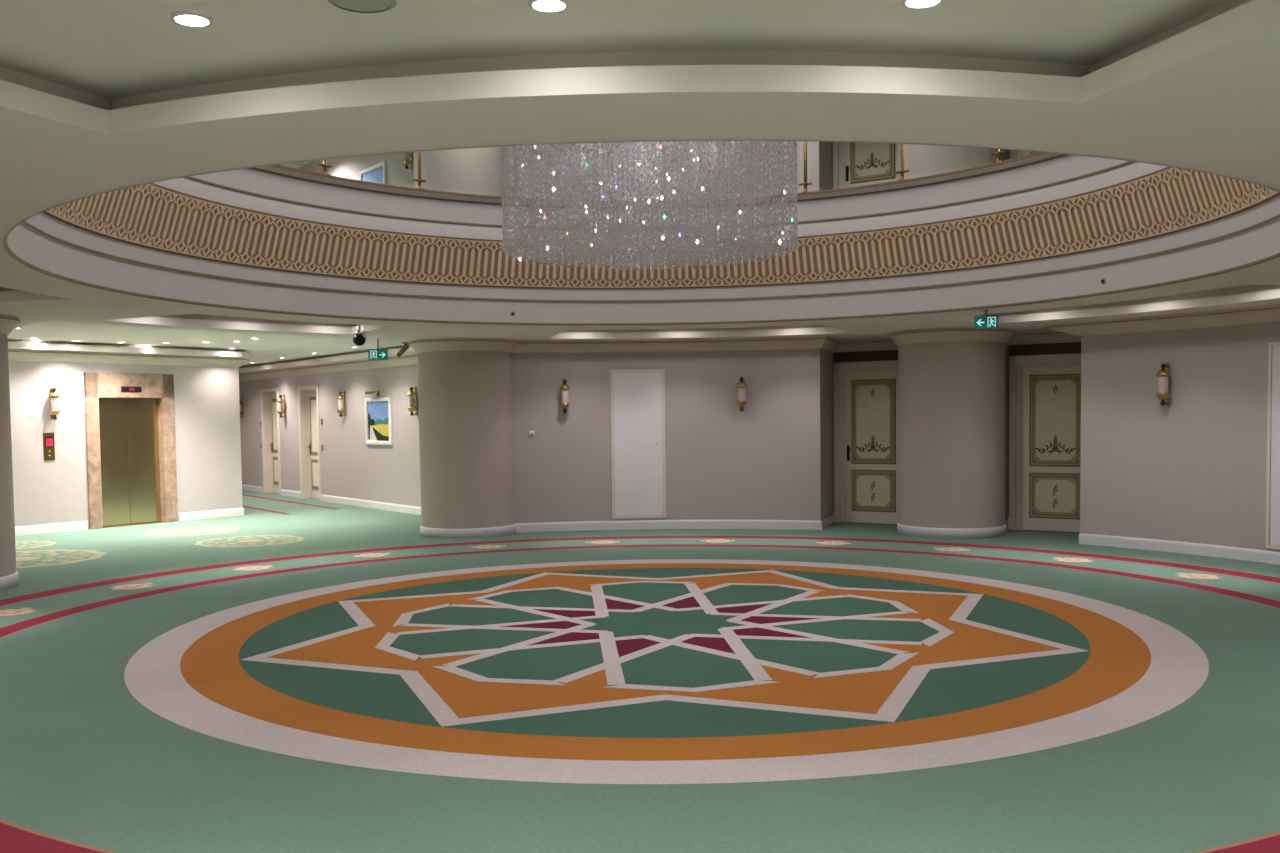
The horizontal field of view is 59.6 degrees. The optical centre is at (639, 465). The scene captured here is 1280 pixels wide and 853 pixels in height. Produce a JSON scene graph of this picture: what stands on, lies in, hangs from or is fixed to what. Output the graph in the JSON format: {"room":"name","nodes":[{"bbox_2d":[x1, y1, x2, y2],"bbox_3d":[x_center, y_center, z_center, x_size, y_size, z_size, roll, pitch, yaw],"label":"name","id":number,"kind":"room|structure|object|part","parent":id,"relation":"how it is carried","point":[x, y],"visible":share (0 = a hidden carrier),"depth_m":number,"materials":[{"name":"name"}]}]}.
{"room":"hotel lobby","nodes":[
{"label":"hotel lobby","id":0,"kind":"room"},
{"bbox_2d":[8,350,242,528],"bbox_3d":[-9.058,-0.525,18.159,0.300,3.113,5.600,1,3,36],"label":"wall","id":1,"kind":"structure","parent":0,"point":[206,399],"depth_m":18.00,"materials":[{"name":"white paint"}]},
{"bbox_2d":[43,433,54,460],"bbox_3d":[-9.295,-0.297,17.575,0.022,0.435,0.170,1,3,36],"label":"panel","id":2,"kind":"object","parent":1,"relation":"attached to","point":[48,438],"visible":1,"depth_m":17.57,"materials":[{"name":"gold metal"}]},
{"bbox_2d":[15,521,87,535],"bbox_3d":[-9.761,1.026,16.984,0.020,0.137,2.740,1,3,36],"label":"baseboard","id":3,"kind":"structure","parent":1,"relation":"attached to","point":[81,525],"depth_m":17.61,"materials":[{"name":"white paint"}]},
{"bbox_2d":[49,386,60,419],"bbox_3d":[-9.201,-0.978,17.543,0.183,0.533,0.160,1,3,36],"label":"wall sconce","id":4,"kind":"object","parent":1,"relation":"attached to","point":[54,410],"visible":1,"depth_m":17.50,"materials":[{"name":"white glass"}]},
{"bbox_3d":[-9.191,-0.969,17.537,0.116,0.208,0.116,1,3,36],"label":"lamp shade","id":5,"kind":"part","parent":4,"relation":"part of","materials":[{"name":"white glass"}]},
{"bbox_2d":[8,349,246,366],"bbox_3d":[-10.042,-1.946,22.804,4.458,0.170,13.610,-1,3,-14],"label":"trim","id":6,"kind":"structure","parent":1,"relation":"attached to","point":[13,354],"depth_m":18.40,"materials":[{"name":"beige paint"}]},
{"bbox_2d":[84,372,177,528],"bbox_3d":[-8.561,-0.268,18.727,0.272,2.535,1.540,1,3,36],"label":"elevator","id":7,"kind":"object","parent":1,"relation":"in","point":[131,440],"depth_m":18.76,"materials":[{"name":"metal"}]},
{"bbox_3d":[-8.772,-0.054,18.550,0.040,2.116,0.550,1,3,36],"label":"lift door","id":8,"kind":"part","parent":7,"relation":"part of","materials":[{"name":"brown metal"}]},
{"bbox_3d":[-8.562,0.995,18.797,0.230,0.006,1.110,1,3,36],"label":"sill","id":9,"kind":"part","parent":7,"relation":"part of","materials":[{"name":"gold metal"}]},
{"bbox_3d":[-8.443,-0.078,18.995,0.040,2.116,0.550,1,3,36],"label":"lift door","id":10,"kind":"part","parent":7,"relation":"part of","materials":[{"name":"brown metal"}]},
{"bbox_2d":[178,508,243,520],"bbox_3d":[-10.376,0.692,24.463,1.188,0.137,11.214,-2,3,-31],"label":"baseboard","id":11,"kind":"structure","parent":1,"relation":"attached to","point":[235,511],"depth_m":19.86,"materials":[{"name":"white paint"}]},
{"bbox_2d":[279,161,310,168],"bbox_3d":[0.020,-6.860,12.751,28.000,1.760,35.488,-1,3,-1],"label":"ceiling","id":12,"kind":"structure","parent":0,"point":[296,165],"depth_m":23.71,"materials":[{"name":"paint"}]},
{"bbox_2d":[503,143,792,260],"bbox_3d":[0.047,-4.634,9.104,2.500,5.776,2.500,-1,3,-1],"label":"crystal chandelier","id":13,"kind":"object","parent":12,"relation":"hanging from","point":[660,146],"visible":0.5,"depth_m":9.09,"materials":[{"name":"white"}]},
{"bbox_2d":[239,152,420,506],"bbox_3d":[-7.201,-2.901,24.295,0.300,7.252,15.200,-3,3,-37],"label":"wall","id":14,"kind":"structure","parent":0,"point":[351,467],"depth_m":22.25,"materials":[{"name":"beige paint"}]},
{"bbox_2d":[239,397,243,417],"bbox_3d":[-9.840,-1.422,27.430,0.183,0.533,0.160,-3,3,-37],"label":"wall sconce","id":15,"kind":"object","parent":14,"relation":"attached to","point":[242,411],"visible":0.41,"depth_m":27.45,"materials":[{"name":"gold metal"}]},
{"bbox_2d":[260,388,280,494],"bbox_3d":[-8.511,-0.566,26.054,0.245,2.460,1.150,-3,3,-37],"label":"door","id":16,"kind":"structure","parent":14,"relation":"in","point":[270,425],"depth_m":26.37,"materials":[{"name":"beige paint"}]},
{"bbox_3d":[-8.460,-0.923,26.080,0.016,1.270,0.760,-3,3,-37],"label":"panel","id":17,"kind":"part","parent":16,"relation":"part of","materials":[{"name":"beige wood"}]},
{"bbox_3d":[-8.447,0.130,26.129,0.016,0.660,0.760,-3,3,-37],"label":"panel","id":18,"kind":"part","parent":16,"relation":"part of","materials":[{"name":"beige wood"}]},
{"bbox_2d":[277,394,285,417],"bbox_3d":[-8.074,-1.339,25.131,0.183,0.533,0.160,-3,3,-37],"label":"wall sconce","id":19,"kind":"object","parent":14,"relation":"attached to","point":[280,400],"visible":1,"depth_m":25.09,"materials":[{"name":"white glass"}]},
{"bbox_3d":[-8.083,-1.330,25.125,0.116,0.208,0.116,-3,3,-37],"label":"lamp shade","id":20,"kind":"part","parent":19,"relation":"part of","materials":[{"name":"white glass"}]},
{"bbox_3d":[-8.013,-1.343,25.178,0.028,0.530,0.064,-3,3,-37],"label":"plate","id":21,"kind":"part","parent":19,"relation":"part of","materials":[{"name":"gold metal"}]},
{"bbox_2d":[298,385,321,500],"bbox_3d":[-7.043,-0.497,24.144,0.245,2.460,1.150,-3,3,-37],"label":"door","id":22,"kind":"structure","parent":14,"relation":"in","point":[308,399],"depth_m":24.45,"materials":[{"name":"beige paint"}]},
{"bbox_3d":[-6.992,-0.854,24.170,0.016,1.270,0.760,-3,3,-37],"label":"panel","id":23,"kind":"part","parent":22,"relation":"part of","materials":[{"name":"beige wood"}]},
{"bbox_3d":[-6.979,0.200,24.218,0.016,0.660,0.760,-3,3,-37],"label":"panel","id":24,"kind":"part","parent":22,"relation":"part of","materials":[{"name":"beige wood"}]},
{"bbox_2d":[239,354,417,380],"bbox_3d":[-7.359,-2.043,24.204,0.127,0.170,15.200,-3,3,-37],"label":"trim","id":25,"kind":"structure","parent":14,"relation":"attached to","point":[412,359],"depth_m":22.71,"materials":[{"name":"beige paint"}]},
{"bbox_2d":[242,484,420,514],"bbox_3d":[-7.284,0.659,24.360,0.020,0.137,15.200,-3,3,-37],"label":"baseboard","id":26,"kind":"structure","parent":14,"relation":"attached to","point":[327,498],"depth_m":22.20,"materials":[{"name":"white paint"}]},
{"bbox_2d":[336,390,345,416],"bbox_3d":[-6.004,-1.241,22.436,0.183,0.533,0.160,-3,3,-37],"label":"wall sconce","id":27,"kind":"object","parent":14,"relation":"attached to","point":[341,405],"visible":1,"depth_m":22.39,"materials":[{"name":"gold metal"}]},
{"bbox_3d":[-6.013,-1.232,22.429,0.116,0.208,0.116,-3,3,-37],"label":"lamp shade","id":28,"kind":"part","parent":27,"relation":"part of","materials":[{"name":"white glass"}]},
{"bbox_3d":[-5.943,-1.245,22.483,0.028,0.530,0.064,-3,3,-37],"label":"plate","id":29,"kind":"part","parent":27,"relation":"part of","materials":[{"name":"gold metal"}]},
{"bbox_2d":[365,391,378,396],"bbox_3d":[-5.039,-1.358,21.192,0.161,0.100,0.520,-3,3,-37],"label":"picture light","id":30,"kind":"object","parent":14,"relation":"attached to","point":[367,392],"visible":1,"depth_m":21.15,"materials":[{"name":"gold metal"}]},
{"bbox_2d":[359,161,386,183],"bbox_3d":[-5.030,-5.187,21.035,0.044,0.890,1.120,-3,3,-37],"label":"landscape picture","id":31,"kind":"object","parent":14,"relation":"attached to","point":[377,173],"visible":0.31,"depth_m":20.91},
{"bbox_2d":[363,166,382,183],"bbox_3d":[-5.022,-5.187,21.041,0.004,0.740,0.970,-3,3,-37],"label":"painting","id":32,"kind":"object","parent":31,"relation":"attached to","point":[375,176],"depth_m":20.96},
{"bbox_2d":[365,397,392,444],"bbox_3d":[-4.976,-0.840,21.234,0.044,0.890,1.120,-3,3,-37],"label":"landscape picture","id":33,"kind":"object","parent":14,"relation":"attached to","point":[378,411],"visible":1,"depth_m":21.23},
{"bbox_2d":[368,401,388,440],"bbox_3d":[-4.969,-0.840,21.240,0.004,0.740,0.970,-3,3,-37],"label":"painting","id":34,"kind":"object","parent":33,"relation":"attached to","point":[378,422],"depth_m":21.26},
{"bbox_2d":[402,152,411,169],"bbox_3d":[-4.115,-5.496,19.708,0.183,0.533,0.160,-3,3,-37],"label":"wall sconce","id":35,"kind":"object","parent":14,"relation":"attached to","point":[407,157],"visible":0.48,"depth_m":19.67,"materials":[{"name":"gold metal"}]},
{"bbox_3d":[-4.124,-5.487,19.702,0.116,0.208,0.116,-3,3,-37],"label":"lamp shade","id":36,"kind":"part","parent":35,"relation":"part of","materials":[{"name":"white glass"}]},
{"bbox_3d":[-4.054,-5.501,19.755,0.028,0.530,0.064,-3,3,-37],"label":"plate","id":37,"kind":"part","parent":35,"relation":"part of","materials":[{"name":"gold metal"}]},
{"bbox_2d":[407,386,417,415],"bbox_3d":[-4.062,-1.149,19.907,0.183,0.533,0.160,-3,3,-37],"label":"wall sconce","id":38,"kind":"object","parent":14,"relation":"attached to","point":[412,396],"visible":1,"depth_m":19.86,"materials":[{"name":"gold metal"}]},
{"bbox_3d":[-4.071,-1.140,19.900,0.116,0.208,0.116,-3,3,-37],"label":"lamp shade","id":39,"kind":"part","parent":38,"relation":"part of","materials":[{"name":"white glass"}]},
{"bbox_3d":[-4.001,-1.154,19.954,0.028,0.530,0.064,-3,3,-37],"label":"plate","id":40,"kind":"part","parent":38,"relation":"part of","materials":[{"name":"gold metal"}]},
{"bbox_2d":[0,490,1279,852],"bbox_3d":[-1.241,1.118,14.137,18.399,0.005,37.932,-1,3,-17],"label":"floor","id":41,"kind":"structure","parent":0,"point":[287,674],"depth_m":7.10,"materials":[{"name":"green carpet"}]},
{"bbox_2d":[0,314,19,590],"bbox_3d":[-7.371,-0.124,11.690,1.640,2.860,1.640,-1,3,-1],"label":"column","id":42,"kind":"structure","parent":41,"relation":"on","point":[9,576],"depth_m":11.76,"materials":[{"name":"beige paint"}]},
{"bbox_2d":[409,338,517,537],"bbox_3d":[-2.590,-0.412,16.710,1.640,2.860,1.640,-1,3,-1],"label":"column","id":43,"kind":"structure","parent":41,"relation":"on","point":[465,384],"depth_m":16.10,"materials":[{"name":"beige paint"}]},
{"bbox_2d":[889,328,1014,538],"bbox_3d":[4.442,-0.463,15.943,1.720,2.860,1.720,-1,3,-1],"label":"column","id":44,"kind":"structure","parent":41,"relation":"on","point":[951,381],"depth_m":15.31,"materials":[{"name":"beige paint"}]},
{"bbox_2d":[0,0,1279,373],"bbox_3d":[-1.226,-1.835,13.999,18.793,0.192,38.129,-1,3,-16],"label":"ceiling","id":45,"kind":"structure","parent":0,"point":[97,96],"depth_m":4.09,"materials":[{"name":"paint"}]},
{"bbox_2d":[170,10,212,26],"bbox_3d":[-1.455,-1.448,3.626,0.130,0.011,0.130,-1,3,-1],"label":"recessed light","id":46,"kind":"object","parent":45,"relation":"in","point":[189,18],"visible":1,"depth_m":3.62,"materials":[{"name":"white plastic"}]},
{"bbox_2d":[353,325,365,345],"bbox_3d":[-3.630,-1.735,14.431,0.168,0.378,0.166,-1,3,-1],"label":"dome camera","id":47,"kind":"object","parent":45,"relation":"attached to","point":[359,338],"visible":0.91,"depth_m":14.39,"materials":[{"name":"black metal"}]},
{"bbox_2d":[328,0,395,12],"bbox_3d":[-0.867,-1.448,3.482,0.210,0.013,0.210,-1,3,-1],"label":"ceiling speaker","id":48,"kind":"object","parent":45,"relation":"attached to","point":[358,6],"visible":1,"depth_m":3.51,"materials":[{"name":"paint"}]},
{"bbox_2d":[368,339,387,359],"bbox_3d":[-4.079,-1.821,17.383,0.297,0.361,0.058,-2,3,-22],"label":"exit sign","id":49,"kind":"object","parent":45,"relation":"hanging from","point":[373,354],"visible":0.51,"depth_m":17.37,"materials":[{"name":"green plastic"}]},
{"bbox_2d":[397,342,408,356],"bbox_3d":[-3.525,-1.716,16.581,0.213,0.225,0.098,-3,3,-41],"label":"camera","id":50,"kind":"object","parent":45,"relation":"attached to","point":[405,347],"visible":1,"depth_m":16.56,"materials":[{"name":"grey plastic"}]},
{"bbox_2d":[528,0,568,11],"bbox_3d":[-0.288,-1.458,3.532,0.130,0.011,0.130,-1,3,-1],"label":"recessed light","id":51,"kind":"object","parent":45,"relation":"in","point":[539,5],"visible":1,"depth_m":3.54,"materials":[{"name":"white plastic"}]},
{"bbox_2d":[902,0,942,7],"bbox_3d":[0.896,-1.473,3.537,0.130,0.011,0.130,-1,3,-1],"label":"recessed light","id":52,"kind":"object","parent":45,"relation":"in","point":[908,3],"visible":1,"depth_m":3.56,"materials":[{"name":"white plastic"}]},
{"bbox_2d":[974,310,997,329],"bbox_3d":[3.842,-1.622,12.402,0.257,0.213,0.058,0,3,21],"label":"exit sign","id":53,"kind":"object","parent":45,"relation":"hanging from","point":[980,322],"visible":1,"depth_m":12.38,"materials":[{"name":"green plastic"}]},
{"bbox_2d":[508,141,820,523],"bbox_3d":[0.112,-2.646,16.752,5.203,7.252,0.684,-1,3,-1],"label":"wall","id":54,"kind":"structure","parent":0,"point":[761,461],"depth_m":16.79,"materials":[{"name":"beige paper"}]},
{"bbox_2d":[559,379,569,413],"bbox_3d":[-1.127,-1.041,16.744,0.160,0.533,0.183,-1,3,-10],"label":"wall sconce","id":55,"kind":"object","parent":54,"relation":"attached to","point":[564,388],"visible":1,"depth_m":16.68,"materials":[{"name":"white glass"}]},
{"bbox_3d":[-1.125,-1.032,16.733,0.116,0.208,0.116,-1,3,-10],"label":"lamp shade","id":56,"kind":"part","parent":55,"relation":"part of","materials":[{"name":"white glass"}]},
{"bbox_2d":[607,141,662,200],"bbox_3d":[-0.079,-4.672,16.773,0.823,2.260,0.052,-1,3,-1],"label":"hatch","id":57,"kind":"object","parent":54,"relation":"attached to","point":[632,180],"visible":0.27,"depth_m":16.78,"materials":[{"name":"beige"}]},
{"bbox_2d":[610,369,665,518],"bbox_3d":[-0.026,-0.325,16.972,0.823,2.260,0.052,-1,3,-1],"label":"door","id":58,"kind":"structure","parent":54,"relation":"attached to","point":[638,458],"depth_m":16.96,"materials":[{"name":"beige paint"}]},
{"bbox_2d":[516,520,820,532],"bbox_3d":[0.154,0.914,16.795,5.063,0.137,0.483,-1,3,-1],"label":"baseboard","id":59,"kind":"structure","parent":54,"relation":"attached to","point":[627,524],"depth_m":16.93,"materials":[{"name":"white paint"}]},
{"bbox_2d":[736,377,746,411],"bbox_3d":[1.523,-1.072,16.727,0.160,0.533,0.183,0,3,10],"label":"wall sconce","id":60,"kind":"object","parent":54,"relation":"attached to","point":[741,402],"visible":1,"depth_m":16.67,"materials":[{"name":"gold metal"}]},
{"bbox_3d":[1.521,-1.063,16.716,0.116,0.208,0.116,0,3,10],"label":"lamp shade","id":61,"kind":"part","parent":60,"relation":"part of","materials":[{"name":"white glass"}]},
{"bbox_2d":[819,142,1080,531],"bbox_3d":[4.500,-2.666,16.033,4.746,7.252,1.667,1,3,33],"label":"wall","id":62,"kind":"structure","parent":0,"point":[826,357],"depth_m":16.90,"materials":[{"name":"beige paper"}]},
{"bbox_2d":[832,142,897,188],"bbox_3d":[3.576,-4.779,17.153,1.350,2.690,0.145,1,3,33],"label":"door","id":63,"kind":"structure","parent":62,"relation":"in","point":[855,164],"depth_m":17.22,"materials":[{"name":"beige paint"}]},
{"bbox_3d":[3.579,-4.700,17.160,1.314,2.530,0.138,1,3,33],"label":"frame","id":64,"kind":"part","parent":63,"relation":"part of","materials":[{"name":"beige paint"}]},
{"bbox_3d":[3.224,-4.539,17.344,0.082,0.240,0.065,1,3,33],"label":"handle","id":65,"kind":"part","parent":63,"relation":"part of","materials":[{"name":"black plastic"}]},
{"bbox_3d":[3.564,-5.024,17.127,0.724,1.311,0.022,1,3,33],"label":"panel","id":66,"kind":"part","parent":63,"relation":"part of","materials":[{"name":"beige wood"}]},
{"bbox_2d":[833,350,897,523],"bbox_3d":[3.630,-0.432,17.352,1.350,2.690,0.145,1,3,33],"label":"door","id":67,"kind":"structure","parent":62,"relation":"in","point":[865,383],"depth_m":17.39,"materials":[{"name":"beige paint"}]},
{"bbox_3d":[3.277,-0.192,17.542,0.082,0.240,0.065,1,3,33],"label":"handle","id":68,"kind":"part","parent":67,"relation":"part of","materials":[{"name":"black plastic"}]},
{"bbox_3d":[3.645,-1.699,17.342,1.350,0.160,0.030,1,3,33],"label":"header panel","id":69,"kind":"part","parent":67,"relation":"part of","materials":[{"name":"brown wood"}]},
{"bbox_3d":[3.630,0.395,17.374,0.724,0.649,0.022,1,3,33],"label":"panel","id":70,"kind":"part","parent":67,"relation":"part of","materials":[{"name":"beige wood"}]},
{"bbox_3d":[3.617,-0.677,17.325,0.724,1.311,0.022,1,3,33],"label":"panel","id":71,"kind":"part","parent":67,"relation":"part of","materials":[{"name":"beige wood"}]},
{"bbox_2d":[1010,150,1036,158],"bbox_3d":[5.865,-4.741,15.692,1.350,2.690,0.145,1,3,33],"label":"door","id":72,"kind":"structure","parent":62,"relation":"in","point":[1013,153],"depth_m":15.97,"materials":[{"name":"beige paint"}]},
{"bbox_3d":[5.867,-4.661,15.699,1.314,2.530,0.138,1,3,33],"label":"frame","id":73,"kind":"part","parent":72,"relation":"part of","materials":[{"name":"beige paint"}]},
{"bbox_2d":[1007,342,1080,531],"bbox_3d":[5.918,-0.394,15.891,1.350,2.690,0.145,1,3,33],"label":"door","id":74,"kind":"structure","parent":62,"relation":"in","point":[1044,379],"depth_m":15.95,"materials":[{"name":"beige paint"}]},
{"bbox_3d":[5.933,-1.660,15.882,1.350,0.160,0.030,1,3,33],"label":"header panel","id":75,"kind":"part","parent":74,"relation":"part of","materials":[{"name":"brown wood"}]},
{"bbox_3d":[5.918,0.434,15.914,0.724,0.649,0.022,1,3,33],"label":"panel","id":76,"kind":"part","parent":74,"relation":"part of","materials":[{"name":"beige wood"}]},
{"bbox_3d":[5.905,-0.638,15.864,0.724,1.311,0.022,1,3,33],"label":"panel","id":77,"kind":"part","parent":74,"relation":"part of","materials":[{"name":"beige wood"}]},
{"bbox_2d":[1080,321,1279,551],"bbox_3d":[6.294,-0.264,8.321,3.116,3.113,12.234,0,3,9],"label":"wall","id":78,"kind":"structure","parent":0,"point":[1193,468],"depth_m":13.43,"materials":[{"name":"beige paint"}]},
{"bbox_2d":[3,140,1279,325],"bbox_3d":[0.142,-1.770,9.236,9.440,0.470,9.440,-1,3,-1],"label":"trim","id":79,"kind":"structure","parent":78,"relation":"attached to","point":[45,243],"depth_m":11.86,"materials":[{"name":"white paint"}]},
{"bbox_2d":[45,167,1278,287],"bbox_3d":[0.136,-2.250,9.214,9.419,0.498,9.419,-2,3,-32],"label":"trim","id":80,"kind":"structure","parent":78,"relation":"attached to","point":[1172,199],"depth_m":12.17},
{"bbox_2d":[513,305,1279,352],"bbox_3d":[4.259,-1.589,11.157,7.835,0.170,15.168,-2,3,-24],"label":"trim","id":81,"kind":"structure","parent":78,"relation":"attached to","point":[1065,332],"depth_m":16.46,"materials":[{"name":"beige paint"}]},
{"bbox_2d":[821,514,1079,534],"bbox_3d":[4.504,0.891,16.113,4.210,0.137,1.417,1,3,33],"label":"baseboard","id":82,"kind":"structure","parent":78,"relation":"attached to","point":[829,520],"depth_m":17.06,"materials":[{"name":"white paint"}]},
{"bbox_2d":[1156,362,1170,405],"bbox_3d":[6.318,-0.982,13.472,0.183,0.533,0.160,-2,3,-34],"label":"wall sconce","id":83,"kind":"object","parent":78,"relation":"attached to","point":[1163,375],"visible":1,"depth_m":13.43,"materials":[{"name":"gold metal"}]},
{"bbox_3d":[6.309,-0.973,13.466,0.116,0.208,0.116,-2,3,-34],"label":"lamp shade","id":84,"kind":"part","parent":83,"relation":"part of","materials":[{"name":"white glass"}]},
{"bbox_3d":[6.382,-0.987,13.516,0.028,0.530,0.064,-2,3,-34],"label":"plate","id":85,"kind":"part","parent":83,"relation":"part of","materials":[{"name":"gold metal"}]},
{"bbox_2d":[1079,533,1279,564],"bbox_3d":[6.197,1.223,8.407,2.909,0.137,11.891,0,3,9],"label":"baseboard","id":86,"kind":"structure","parent":78,"relation":"attached to","point":[1255,555],"depth_m":13.41,"materials":[{"name":"white paint"}]},
{"bbox_2d":[1266,342,1279,548],"bbox_3d":[7.172,-0.206,12.102,0.051,2.290,0.810,-2,3,-22],"label":"hatch","id":87,"kind":"object","parent":78,"relation":"attached to","point":[1273,406],"visible":1,"depth_m":12.41,"materials":[{"name":"beige paint"}]},
{"bbox_3d":[7.170,-0.206,12.101,0.017,2.206,0.725,-2,3,-22],"label":"panel","id":88,"kind":"part","parent":87,"relation":"part of","materials":[{"name":"white paint"}]},
{"bbox_3d":[0.127,-2.964,9.181,20.400,0.116,20.400,-1,3,-1],"label":"floor","id":89,"kind":"structure","parent":0,"visible":0},
{"bbox_2d":[413,146,508,196],"bbox_3d":[-2.644,-4.759,16.512,1.640,2.860,1.640,-1,3,-1],"label":"column","id":90,"kind":"structure","parent":89,"relation":"on","point":[479,171],"depth_m":15.93,"materials":[{"name":"beige paint"}]},
{"bbox_2d":[149,152,1171,244],"bbox_3d":[0.130,-2.766,9.190,9.239,0.540,9.239,-2,3,-23],"label":"trim","id":91,"kind":"structure","parent":89,"relation":"attached to","point":[1039,178],"depth_m":12.80,"materials":[{"name":"white paint"}]},
{"bbox_2d":[318,141,1004,200],"bbox_3d":[0.120,-3.547,9.155,9.136,1.036,9.133,-1,3,-1],"label":"gallery balustrade","id":92,"kind":"object","parent":91,"relation":"on","point":[998,152],"visible":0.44,"depth_m":13.29,"materials":[{"name":"gold metal"}]},
{"bbox_3d":[-3.397,-3.615,12.009,0.116,0.996,0.132,-1,3,-1],"label":"post","id":93,"kind":"part","parent":92,"relation":"part of","materials":[{"name":"gold metal"}]},
{"bbox_3d":[-2.538,-3.663,12.820,0.138,0.996,0.107,-1,3,-1],"label":"post","id":94,"kind":"part","parent":92,"relation":"part of","materials":[{"name":"gold metal"}]},
{"bbox_3d":[-1.499,-3.701,13.383,0.150,0.996,0.107,-1,3,-1],"label":"post","id":95,"kind":"part","parent":92,"relation":"part of","materials":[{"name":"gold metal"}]},
{"bbox_3d":[-0.349,-3.728,13.657,0.137,0.996,0.109,1,3,30],"label":"post","id":96,"kind":"part","parent":92,"relation":"part of","materials":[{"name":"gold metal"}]},
{"bbox_3d":[0.833,-3.741,13.624,0.138,0.996,0.107,-2,3,-26],"label":"post","id":97,"kind":"part","parent":92,"relation":"part of","materials":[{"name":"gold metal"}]},
{"bbox_3d":[1.967,-3.739,13.287,0.147,0.996,0.107,-1,3,-1],"label":"post","id":98,"kind":"part","parent":92,"relation":"part of","materials":[{"name":"gold metal"}]},
{"bbox_3d":[2.974,-3.723,12.668,0.132,0.996,0.116,-1,3,-1],"label":"post","id":99,"kind":"part","parent":92,"relation":"part of","materials":[{"name":"gold metal"}]},
{"bbox_3d":[3.788,-3.694,11.810,0.110,0.996,0.138,-1,3,-1],"label":"post","id":100,"kind":"part","parent":92,"relation":"part of","materials":[{"name":"gold metal"}]},
{"bbox_2d":[898,144,995,179],"bbox_3d":[4.354,-4.811,15.766,1.640,2.860,1.640,-1,3,-1],"label":"column","id":101,"kind":"structure","parent":89,"relation":"on","point":[920,160],"depth_m":15.20,"materials":[{"name":"white paint"}]}
]}

